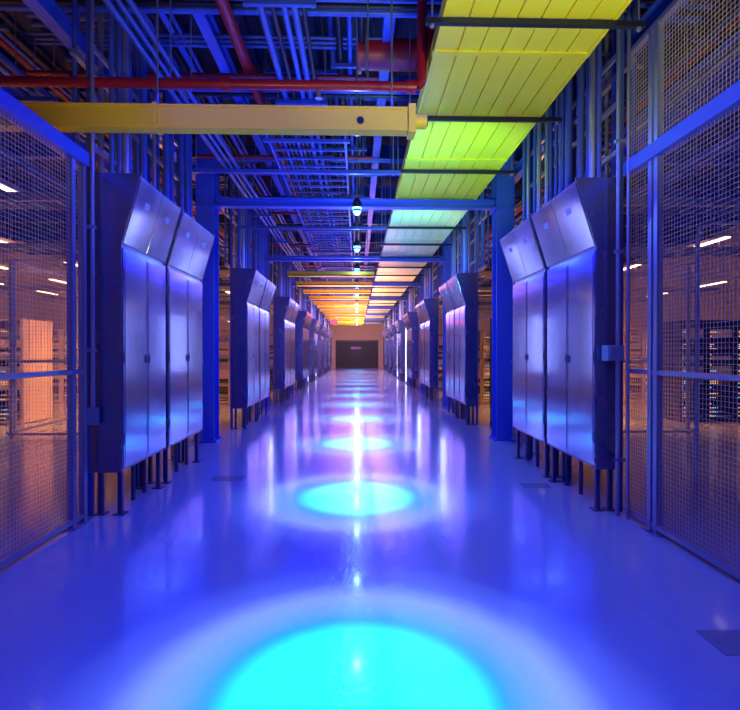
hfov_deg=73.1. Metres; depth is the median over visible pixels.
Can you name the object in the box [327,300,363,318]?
tray
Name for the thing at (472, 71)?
cable tray
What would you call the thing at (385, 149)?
joist
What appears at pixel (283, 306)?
tall cabinet
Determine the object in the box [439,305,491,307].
ladder
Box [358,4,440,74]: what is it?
pipe
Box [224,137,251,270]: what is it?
bundle
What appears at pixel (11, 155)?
rack
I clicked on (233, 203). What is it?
cross beam
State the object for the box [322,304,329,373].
tall cabinet
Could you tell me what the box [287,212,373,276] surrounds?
tray
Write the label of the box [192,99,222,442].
steel column
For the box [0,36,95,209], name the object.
ladder
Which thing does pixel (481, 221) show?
bundle
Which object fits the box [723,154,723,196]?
light
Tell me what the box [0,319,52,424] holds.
rack
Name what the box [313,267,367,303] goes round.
tray
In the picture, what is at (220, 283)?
joist
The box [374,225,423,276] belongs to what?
hanger
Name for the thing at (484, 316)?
wire mesh fence
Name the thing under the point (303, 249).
joist
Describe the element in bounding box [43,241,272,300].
ladder
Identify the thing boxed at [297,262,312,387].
tall cabinet
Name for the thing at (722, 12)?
rack
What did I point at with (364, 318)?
cross beam
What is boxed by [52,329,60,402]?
rack
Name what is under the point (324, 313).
tray
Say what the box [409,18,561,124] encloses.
hanger
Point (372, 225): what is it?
strut
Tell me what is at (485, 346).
rack
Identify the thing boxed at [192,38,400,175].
strut
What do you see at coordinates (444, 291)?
tall cabinet
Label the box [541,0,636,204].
bundle
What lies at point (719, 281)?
light
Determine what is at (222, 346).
rack
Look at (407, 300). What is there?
steel column
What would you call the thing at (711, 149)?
rack
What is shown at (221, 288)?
ladder
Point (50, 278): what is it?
light
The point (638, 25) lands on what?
hanger
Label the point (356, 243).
spotlight
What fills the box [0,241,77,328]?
wall
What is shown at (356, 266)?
spotlight
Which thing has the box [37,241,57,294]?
light
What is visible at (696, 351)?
pipe
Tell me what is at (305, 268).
conduit
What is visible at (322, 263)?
pipe
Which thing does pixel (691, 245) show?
light
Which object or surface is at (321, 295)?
tall cabinet
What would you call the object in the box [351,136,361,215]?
spotlight
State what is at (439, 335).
rack
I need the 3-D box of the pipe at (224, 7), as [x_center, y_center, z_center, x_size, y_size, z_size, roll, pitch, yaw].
[-1.847,-3.877,22.931,0.154,1.127,47.990,0,0,-1]
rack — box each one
[0,11,272,278]
[0,11,272,282]
[0,132,272,304]
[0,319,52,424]
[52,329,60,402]
[61,329,76,402]
[102,0,326,304]
[142,13,328,300]
[219,329,229,402]
[243,0,348,294]
[255,2,350,281]
[270,335,275,389]
[331,2,366,300]
[404,2,739,313]
[436,335,442,388]
[439,131,739,308]
[459,0,739,263]
[478,265,694,429]
[478,329,481,402]
[482,329,489,402]
[490,318,491,426]
[522,262,694,434]
[623,330,623,400]
[624,330,643,400]
[645,330,646,400]
[663,320,707,421]
[707,320,735,421]
[736,320,739,421]
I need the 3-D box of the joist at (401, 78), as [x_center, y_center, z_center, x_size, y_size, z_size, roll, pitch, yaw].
[-0.198,-4.121,7.572,25.980,0.450,0.160,0,0,-1]
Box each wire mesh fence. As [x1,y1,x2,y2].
[0,87,93,568]
[5,260,229,433]
[7,259,194,437]
[168,361,202,459]
[219,293,229,404]
[219,309,278,390]
[436,309,491,389]
[478,294,491,403]
[511,361,540,455]
[623,0,739,579]
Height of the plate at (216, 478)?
0.007 m
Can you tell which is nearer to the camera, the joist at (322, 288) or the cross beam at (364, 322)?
the joist at (322, 288)
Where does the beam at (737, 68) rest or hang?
attached to the ceiling at (251, 20)
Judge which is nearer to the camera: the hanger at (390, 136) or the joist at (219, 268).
the hanger at (390, 136)
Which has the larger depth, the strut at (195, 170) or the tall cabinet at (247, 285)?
the tall cabinet at (247, 285)
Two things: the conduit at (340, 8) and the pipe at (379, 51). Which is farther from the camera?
the pipe at (379, 51)
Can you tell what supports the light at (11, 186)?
hanging from the ceiling at (251, 20)
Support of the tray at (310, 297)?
hanging from the ceiling at (251, 20)
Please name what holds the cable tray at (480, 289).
hanging from the ceiling at (251, 20)
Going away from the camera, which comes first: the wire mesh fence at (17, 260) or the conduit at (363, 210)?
the wire mesh fence at (17, 260)
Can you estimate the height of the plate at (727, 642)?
0.007 m
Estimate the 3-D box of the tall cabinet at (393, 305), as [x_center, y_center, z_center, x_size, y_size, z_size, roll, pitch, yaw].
[1.964,-1.595,31.953,1.532,5.800,1.100,0,0,-1]
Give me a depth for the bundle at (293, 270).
21.49 m
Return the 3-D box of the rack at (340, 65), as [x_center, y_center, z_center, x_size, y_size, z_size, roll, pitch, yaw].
[-0.673,-4.010,22.961,0.490,0.860,47.990,0,0,-1]
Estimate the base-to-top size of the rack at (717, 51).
1.660 m
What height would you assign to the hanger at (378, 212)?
1.800 m
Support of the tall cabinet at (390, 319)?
on the floor
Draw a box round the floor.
[0,368,739,709]
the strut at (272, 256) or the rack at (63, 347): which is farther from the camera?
the rack at (63, 347)
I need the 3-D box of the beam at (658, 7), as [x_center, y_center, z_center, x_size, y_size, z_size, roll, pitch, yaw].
[2.147,-3.760,22.041,0.120,1.350,50.000,0,0,-1]
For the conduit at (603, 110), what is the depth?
6.92 m
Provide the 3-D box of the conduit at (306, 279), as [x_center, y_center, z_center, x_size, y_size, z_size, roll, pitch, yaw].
[-0.054,-3.938,23.207,5.900,1.007,0.250,0,0,-1]
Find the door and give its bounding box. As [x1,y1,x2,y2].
[336,340,377,367]
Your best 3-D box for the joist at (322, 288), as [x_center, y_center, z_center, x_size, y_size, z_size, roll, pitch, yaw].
[-0.848,-4.274,32.563,25.980,0.450,0.160,0,0,-1]
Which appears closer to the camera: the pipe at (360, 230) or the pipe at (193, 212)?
the pipe at (193, 212)
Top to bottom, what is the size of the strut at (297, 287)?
1.870 m
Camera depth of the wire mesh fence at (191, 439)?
7.63 m
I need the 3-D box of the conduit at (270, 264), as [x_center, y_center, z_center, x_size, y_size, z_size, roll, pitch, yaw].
[-1.907,-3.916,19.465,7.200,1.007,0.255,0,0,-1]
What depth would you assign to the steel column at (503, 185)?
8.41 m
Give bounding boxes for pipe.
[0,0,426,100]
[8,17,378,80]
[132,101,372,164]
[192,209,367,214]
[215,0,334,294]
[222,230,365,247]
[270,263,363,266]
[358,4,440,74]
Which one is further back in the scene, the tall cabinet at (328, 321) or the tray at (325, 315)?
the tall cabinet at (328, 321)
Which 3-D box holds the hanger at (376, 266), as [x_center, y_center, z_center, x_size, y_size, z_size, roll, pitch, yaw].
[0.998,-3.492,15.070,1.720,1.800,0.040,0,0,-1]
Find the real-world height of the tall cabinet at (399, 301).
5.800 m
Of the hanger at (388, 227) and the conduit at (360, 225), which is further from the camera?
the conduit at (360, 225)
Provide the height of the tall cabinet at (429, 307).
5.800 m
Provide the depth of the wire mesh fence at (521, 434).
7.84 m
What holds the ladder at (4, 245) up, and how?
hanging from the ceiling at (251, 20)
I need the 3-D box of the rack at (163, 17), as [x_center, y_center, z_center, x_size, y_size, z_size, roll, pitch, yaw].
[-2.747,-4.060,22.907,0.540,0.760,47.990,0,0,-1]
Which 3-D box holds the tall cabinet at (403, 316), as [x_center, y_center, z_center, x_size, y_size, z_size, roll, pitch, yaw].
[2.224,-1.534,21.956,1.532,5.800,1.100,0,0,-1]
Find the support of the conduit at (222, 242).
attached to the ceiling at (251, 20)
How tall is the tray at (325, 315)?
2.100 m
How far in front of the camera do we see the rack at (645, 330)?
15.23 m
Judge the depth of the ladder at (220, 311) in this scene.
23.42 m
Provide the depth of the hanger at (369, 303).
26.25 m
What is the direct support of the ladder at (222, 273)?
hanging from the ceiling at (251, 20)
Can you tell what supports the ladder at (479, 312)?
hanging from the ceiling at (251, 20)
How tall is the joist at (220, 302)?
0.450 m
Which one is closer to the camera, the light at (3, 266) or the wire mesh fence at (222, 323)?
the light at (3, 266)
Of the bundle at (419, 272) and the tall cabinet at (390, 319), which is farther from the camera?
the tall cabinet at (390, 319)
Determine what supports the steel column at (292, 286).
on the floor
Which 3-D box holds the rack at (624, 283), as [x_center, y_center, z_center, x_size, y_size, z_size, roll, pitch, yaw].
[5.691,-0.180,19.653,0.120,3.120,21.002,0,0,-1]
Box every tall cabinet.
[25,0,180,515]
[64,16,214,483]
[192,136,266,428]
[220,163,275,419]
[251,211,294,402]
[270,231,299,398]
[293,247,309,389]
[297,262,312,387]
[307,267,318,381]
[312,277,320,380]
[316,288,324,376]
[320,295,325,368]
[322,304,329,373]
[326,300,330,371]
[327,320,332,370]
[330,333,333,369]
[381,309,391,369]
[382,317,386,370]
[385,303,404,372]
[388,305,393,368]
[389,301,397,376]
[394,301,401,379]
[396,290,405,381]
[402,286,411,386]
[405,273,418,388]
[415,245,459,397]
[419,243,459,400]
[438,186,490,416]
[447,192,515,424]
[499,51,642,477]
[531,0,670,511]
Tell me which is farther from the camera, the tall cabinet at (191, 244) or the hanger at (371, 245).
the hanger at (371, 245)
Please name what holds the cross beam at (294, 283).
attached to the steel column at (292, 286)
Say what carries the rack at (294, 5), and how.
hanging from the ceiling at (251, 20)
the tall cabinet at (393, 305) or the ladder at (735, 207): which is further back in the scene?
the tall cabinet at (393, 305)
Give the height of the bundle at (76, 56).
2.601 m
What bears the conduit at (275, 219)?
attached to the ceiling at (251, 20)
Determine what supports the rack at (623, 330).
on the floor
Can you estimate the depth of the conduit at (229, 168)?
9.48 m
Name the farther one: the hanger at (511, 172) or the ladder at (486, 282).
the ladder at (486, 282)
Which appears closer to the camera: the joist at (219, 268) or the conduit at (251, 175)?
the conduit at (251, 175)
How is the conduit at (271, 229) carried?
attached to the ceiling at (251, 20)
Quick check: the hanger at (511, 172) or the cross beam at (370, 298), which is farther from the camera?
the cross beam at (370, 298)
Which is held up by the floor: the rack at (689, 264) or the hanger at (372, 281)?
the rack at (689, 264)
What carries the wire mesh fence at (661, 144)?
on the floor
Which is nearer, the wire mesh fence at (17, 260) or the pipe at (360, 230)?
the wire mesh fence at (17, 260)
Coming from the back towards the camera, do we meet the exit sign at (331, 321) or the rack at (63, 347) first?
the exit sign at (331, 321)
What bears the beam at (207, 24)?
attached to the ceiling at (251, 20)
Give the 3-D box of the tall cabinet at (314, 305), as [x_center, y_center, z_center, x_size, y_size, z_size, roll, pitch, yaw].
[-3.406,-1.562,26.511,1.513,5.800,1.200,0,0,-1]
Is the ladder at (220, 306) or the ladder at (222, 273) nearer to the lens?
the ladder at (222, 273)
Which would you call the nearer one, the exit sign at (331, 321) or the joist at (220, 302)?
the exit sign at (331, 321)
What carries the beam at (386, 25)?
attached to the ceiling at (251, 20)
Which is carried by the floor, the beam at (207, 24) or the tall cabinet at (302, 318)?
the tall cabinet at (302, 318)
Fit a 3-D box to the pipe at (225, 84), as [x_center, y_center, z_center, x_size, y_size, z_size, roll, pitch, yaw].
[-2.548,-3.343,4.535,6.144,1.970,0.120,0,0,-1]
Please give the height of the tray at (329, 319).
2.100 m
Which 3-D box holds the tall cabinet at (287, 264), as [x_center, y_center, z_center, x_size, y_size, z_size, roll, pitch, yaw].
[-3.146,-1.501,16.515,1.513,5.800,1.200,0,0,-1]
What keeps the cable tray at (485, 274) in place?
hanging from the ceiling at (251, 20)
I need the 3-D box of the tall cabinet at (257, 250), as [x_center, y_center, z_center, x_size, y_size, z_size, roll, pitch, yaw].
[-3.016,-1.470,11.517,1.513,5.800,1.200,0,0,-1]
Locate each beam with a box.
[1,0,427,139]
[1,87,270,278]
[22,0,270,254]
[193,14,335,304]
[216,198,494,209]
[269,255,443,261]
[293,282,419,285]
[306,297,406,299]
[316,306,397,308]
[322,313,391,315]
[327,318,386,319]
[361,3,394,295]
[363,322,383,323]
[391,0,686,311]
[479,60,739,264]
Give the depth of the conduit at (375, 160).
8.71 m
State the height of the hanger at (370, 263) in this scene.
1.800 m
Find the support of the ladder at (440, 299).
hanging from the ceiling at (251, 20)
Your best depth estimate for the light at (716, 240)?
9.50 m
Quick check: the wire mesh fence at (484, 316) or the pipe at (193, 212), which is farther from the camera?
the wire mesh fence at (484, 316)
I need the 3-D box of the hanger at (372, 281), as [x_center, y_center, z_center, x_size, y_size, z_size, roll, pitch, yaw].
[0.915,-3.512,18.269,1.720,1.800,0.040,0,0,-1]
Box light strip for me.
[405,327,406,382]
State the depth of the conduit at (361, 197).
10.96 m
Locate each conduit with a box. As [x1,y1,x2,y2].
[0,0,712,25]
[7,31,382,49]
[160,158,403,162]
[174,14,419,99]
[183,43,604,114]
[219,208,390,211]
[222,180,370,198]
[222,242,380,252]
[226,215,367,226]
[229,168,399,176]
[251,175,370,179]
[251,245,365,247]
[251,264,377,266]
[270,267,376,269]
[271,229,459,231]
[275,219,388,222]
[306,279,374,280]
[602,3,630,518]
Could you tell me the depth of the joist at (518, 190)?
12.58 m
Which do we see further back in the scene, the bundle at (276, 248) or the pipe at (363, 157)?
the bundle at (276, 248)
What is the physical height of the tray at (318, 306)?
2.100 m
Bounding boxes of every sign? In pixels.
[330,294,336,323]
[350,346,361,349]
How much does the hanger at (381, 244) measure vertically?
1.800 m
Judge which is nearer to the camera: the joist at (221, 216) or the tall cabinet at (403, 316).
the joist at (221, 216)
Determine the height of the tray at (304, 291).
2.100 m
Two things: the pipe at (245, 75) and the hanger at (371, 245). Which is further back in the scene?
the hanger at (371, 245)
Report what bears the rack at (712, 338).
on the floor
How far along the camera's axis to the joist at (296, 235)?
17.56 m
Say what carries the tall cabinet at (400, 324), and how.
on the floor
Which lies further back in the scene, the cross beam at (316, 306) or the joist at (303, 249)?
the cross beam at (316, 306)
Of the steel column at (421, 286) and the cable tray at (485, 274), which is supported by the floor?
the steel column at (421, 286)
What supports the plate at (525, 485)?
on the floor
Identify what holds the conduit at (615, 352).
on the floor
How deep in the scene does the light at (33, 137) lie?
7.11 m
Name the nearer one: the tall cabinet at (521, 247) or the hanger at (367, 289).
the tall cabinet at (521, 247)
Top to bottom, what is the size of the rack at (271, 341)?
2.180 m
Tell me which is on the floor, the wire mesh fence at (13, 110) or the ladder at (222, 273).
the wire mesh fence at (13, 110)
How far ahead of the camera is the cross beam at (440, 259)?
13.47 m
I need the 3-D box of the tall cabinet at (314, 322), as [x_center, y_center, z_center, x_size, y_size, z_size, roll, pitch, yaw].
[-3.395,-1.554,25.261,1.556,5.800,1.200,0,0,-1]
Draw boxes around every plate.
[210,476,246,480]
[519,483,551,487]
[696,630,739,655]
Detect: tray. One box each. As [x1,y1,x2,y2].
[263,50,354,304]
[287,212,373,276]
[296,282,371,286]
[303,290,369,293]
[309,296,368,299]
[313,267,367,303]
[317,305,366,307]
[320,277,365,311]
[323,312,365,314]
[325,315,364,316]
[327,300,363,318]
[329,319,363,320]
[333,324,362,325]
[337,321,363,322]
[365,0,631,321]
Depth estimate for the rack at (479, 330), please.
14.81 m
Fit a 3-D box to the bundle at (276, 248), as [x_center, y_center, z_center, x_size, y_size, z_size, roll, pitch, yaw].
[-3.031,-3.098,16.008,0.127,2.601,2.400,0,0,-1]
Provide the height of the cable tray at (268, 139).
1.590 m
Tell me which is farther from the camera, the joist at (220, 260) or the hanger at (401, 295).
the hanger at (401, 295)
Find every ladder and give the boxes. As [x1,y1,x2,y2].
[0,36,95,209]
[0,134,175,252]
[0,210,229,290]
[0,233,229,276]
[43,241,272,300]
[219,305,272,307]
[219,310,272,312]
[439,282,491,317]
[439,298,646,301]
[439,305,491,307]
[439,311,491,313]
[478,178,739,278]
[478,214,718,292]
[542,123,739,255]
[624,197,739,213]
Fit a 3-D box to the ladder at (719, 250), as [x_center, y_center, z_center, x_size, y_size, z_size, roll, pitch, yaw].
[6.756,-3.133,9.460,8.000,2.450,0.400,0,0,-1]
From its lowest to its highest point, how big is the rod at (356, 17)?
2.060 m
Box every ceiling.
[0,0,739,269]
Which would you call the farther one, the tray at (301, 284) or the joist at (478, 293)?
the joist at (478, 293)
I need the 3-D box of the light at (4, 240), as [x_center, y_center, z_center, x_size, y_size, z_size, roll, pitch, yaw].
[-7.150,-3.268,9.498,0.140,2.179,1.200,0,0,-1]
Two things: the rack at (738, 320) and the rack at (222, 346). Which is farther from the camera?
the rack at (222, 346)
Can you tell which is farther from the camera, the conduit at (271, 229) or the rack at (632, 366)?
the rack at (632, 366)
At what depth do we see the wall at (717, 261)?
18.64 m
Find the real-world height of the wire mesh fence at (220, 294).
3.120 m
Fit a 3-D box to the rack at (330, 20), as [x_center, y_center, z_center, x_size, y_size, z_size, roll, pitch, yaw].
[-1.298,-4.110,22.944,1.040,0.660,47.990,0,0,-1]
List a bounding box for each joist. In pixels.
[0,141,739,165]
[0,178,739,200]
[0,209,739,227]
[0,229,718,244]
[14,70,737,103]
[28,248,675,257]
[64,257,639,267]
[219,268,491,274]
[219,277,491,282]
[219,282,491,286]
[219,288,491,292]
[219,293,491,297]
[219,301,491,303]
[219,308,491,308]
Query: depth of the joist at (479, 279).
27.57 m
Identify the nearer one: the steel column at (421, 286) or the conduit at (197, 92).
the conduit at (197, 92)
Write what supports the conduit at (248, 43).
attached to the ceiling at (251, 20)
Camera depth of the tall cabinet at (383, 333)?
40.26 m
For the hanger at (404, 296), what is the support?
hanging from the ceiling at (251, 20)
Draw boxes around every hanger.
[367,289,396,306]
[368,295,402,300]
[369,267,405,297]
[369,303,399,303]
[370,263,408,293]
[371,245,413,288]
[372,281,418,282]
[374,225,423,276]
[375,212,431,268]
[378,212,439,258]
[379,176,451,246]
[383,163,465,230]
[390,136,483,199]
[395,72,515,175]
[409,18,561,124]
[425,0,646,31]
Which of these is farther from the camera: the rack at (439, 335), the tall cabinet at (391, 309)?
the tall cabinet at (391, 309)
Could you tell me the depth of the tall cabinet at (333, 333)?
41.60 m
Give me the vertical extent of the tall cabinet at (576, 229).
5.800 m
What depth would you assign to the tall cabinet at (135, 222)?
4.67 m
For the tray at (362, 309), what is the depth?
27.01 m
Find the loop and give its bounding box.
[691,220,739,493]
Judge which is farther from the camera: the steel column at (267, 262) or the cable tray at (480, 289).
the cable tray at (480, 289)
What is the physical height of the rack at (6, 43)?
0.910 m
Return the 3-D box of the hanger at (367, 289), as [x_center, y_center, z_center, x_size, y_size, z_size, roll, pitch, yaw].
[0.665,-3.570,27.865,1.720,1.800,0.040,0,0,-1]
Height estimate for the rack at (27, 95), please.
1.660 m
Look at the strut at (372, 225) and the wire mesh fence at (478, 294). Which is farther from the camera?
the strut at (372, 225)
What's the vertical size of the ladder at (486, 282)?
2.450 m
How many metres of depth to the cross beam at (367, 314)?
33.45 m
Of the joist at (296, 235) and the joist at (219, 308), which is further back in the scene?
the joist at (219, 308)
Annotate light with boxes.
[0,139,16,242]
[0,179,24,191]
[0,209,7,268]
[33,137,33,191]
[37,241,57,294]
[49,277,66,283]
[685,214,694,246]
[700,214,727,286]
[700,226,732,246]
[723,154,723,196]
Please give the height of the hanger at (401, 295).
1.800 m
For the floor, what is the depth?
3.34 m
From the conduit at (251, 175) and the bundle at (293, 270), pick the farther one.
the bundle at (293, 270)
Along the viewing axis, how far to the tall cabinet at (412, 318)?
20.27 m
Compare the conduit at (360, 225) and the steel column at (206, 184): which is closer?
the steel column at (206, 184)
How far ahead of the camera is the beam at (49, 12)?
4.63 m
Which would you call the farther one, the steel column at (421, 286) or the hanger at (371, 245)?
the hanger at (371, 245)
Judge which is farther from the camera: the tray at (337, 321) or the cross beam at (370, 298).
the tray at (337, 321)
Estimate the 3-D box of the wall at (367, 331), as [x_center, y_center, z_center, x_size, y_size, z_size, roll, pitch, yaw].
[-1.225,-1.688,47.075,26.000,5.800,0.200,0,0,-1]
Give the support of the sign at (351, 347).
attached to the door
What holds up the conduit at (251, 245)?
attached to the ceiling at (251, 20)
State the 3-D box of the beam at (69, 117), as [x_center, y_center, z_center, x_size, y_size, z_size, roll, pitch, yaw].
[-2.557,-3.111,4.236,6.110,2.430,0.160,0,0,-1]
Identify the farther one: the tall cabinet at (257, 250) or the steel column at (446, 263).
the steel column at (446, 263)
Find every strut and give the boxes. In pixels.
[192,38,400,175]
[241,175,386,229]
[269,217,379,258]
[297,287,372,288]
[372,225,375,275]
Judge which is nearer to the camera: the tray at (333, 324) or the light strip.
the light strip
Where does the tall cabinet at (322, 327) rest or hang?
on the floor
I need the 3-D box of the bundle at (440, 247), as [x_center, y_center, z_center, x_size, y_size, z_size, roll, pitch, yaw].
[2.198,-3.099,16.144,0.135,2.601,2.400,0,0,-1]
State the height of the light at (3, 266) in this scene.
2.179 m
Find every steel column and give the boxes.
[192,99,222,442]
[260,211,271,408]
[291,243,294,392]
[405,286,410,383]
[418,268,428,392]
[441,233,454,407]
[488,151,517,441]
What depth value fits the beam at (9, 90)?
7.83 m
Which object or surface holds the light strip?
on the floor
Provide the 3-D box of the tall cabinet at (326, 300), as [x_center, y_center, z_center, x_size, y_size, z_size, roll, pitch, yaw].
[-3.666,-1.623,36.508,1.513,5.800,1.200,0,0,-1]
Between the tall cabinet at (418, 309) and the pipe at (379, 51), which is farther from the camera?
the tall cabinet at (418, 309)
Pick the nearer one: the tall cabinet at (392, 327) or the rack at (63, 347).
the rack at (63, 347)
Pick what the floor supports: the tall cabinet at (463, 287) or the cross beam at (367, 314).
the tall cabinet at (463, 287)
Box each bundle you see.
[69,0,162,193]
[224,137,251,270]
[270,231,277,296]
[293,270,297,303]
[416,272,419,311]
[434,243,442,298]
[470,184,488,273]
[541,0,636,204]
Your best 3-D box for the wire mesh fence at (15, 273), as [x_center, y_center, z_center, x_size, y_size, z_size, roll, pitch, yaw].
[-6.705,-0.178,19.330,0.120,3.120,21.002,0,0,-1]
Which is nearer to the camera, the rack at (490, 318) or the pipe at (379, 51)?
the pipe at (379, 51)
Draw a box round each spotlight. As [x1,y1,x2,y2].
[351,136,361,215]
[353,239,360,251]
[354,263,359,272]
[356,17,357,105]
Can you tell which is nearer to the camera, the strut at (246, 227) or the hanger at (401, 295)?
the strut at (246, 227)
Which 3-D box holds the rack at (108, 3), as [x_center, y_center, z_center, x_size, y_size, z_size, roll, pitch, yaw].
[-2.552,-3.685,22.914,0.430,1.510,47.990,0,0,-1]
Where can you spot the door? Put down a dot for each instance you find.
(367, 357)
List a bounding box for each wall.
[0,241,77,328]
[219,309,491,367]
[623,228,739,329]
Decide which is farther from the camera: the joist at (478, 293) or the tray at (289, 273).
the joist at (478, 293)

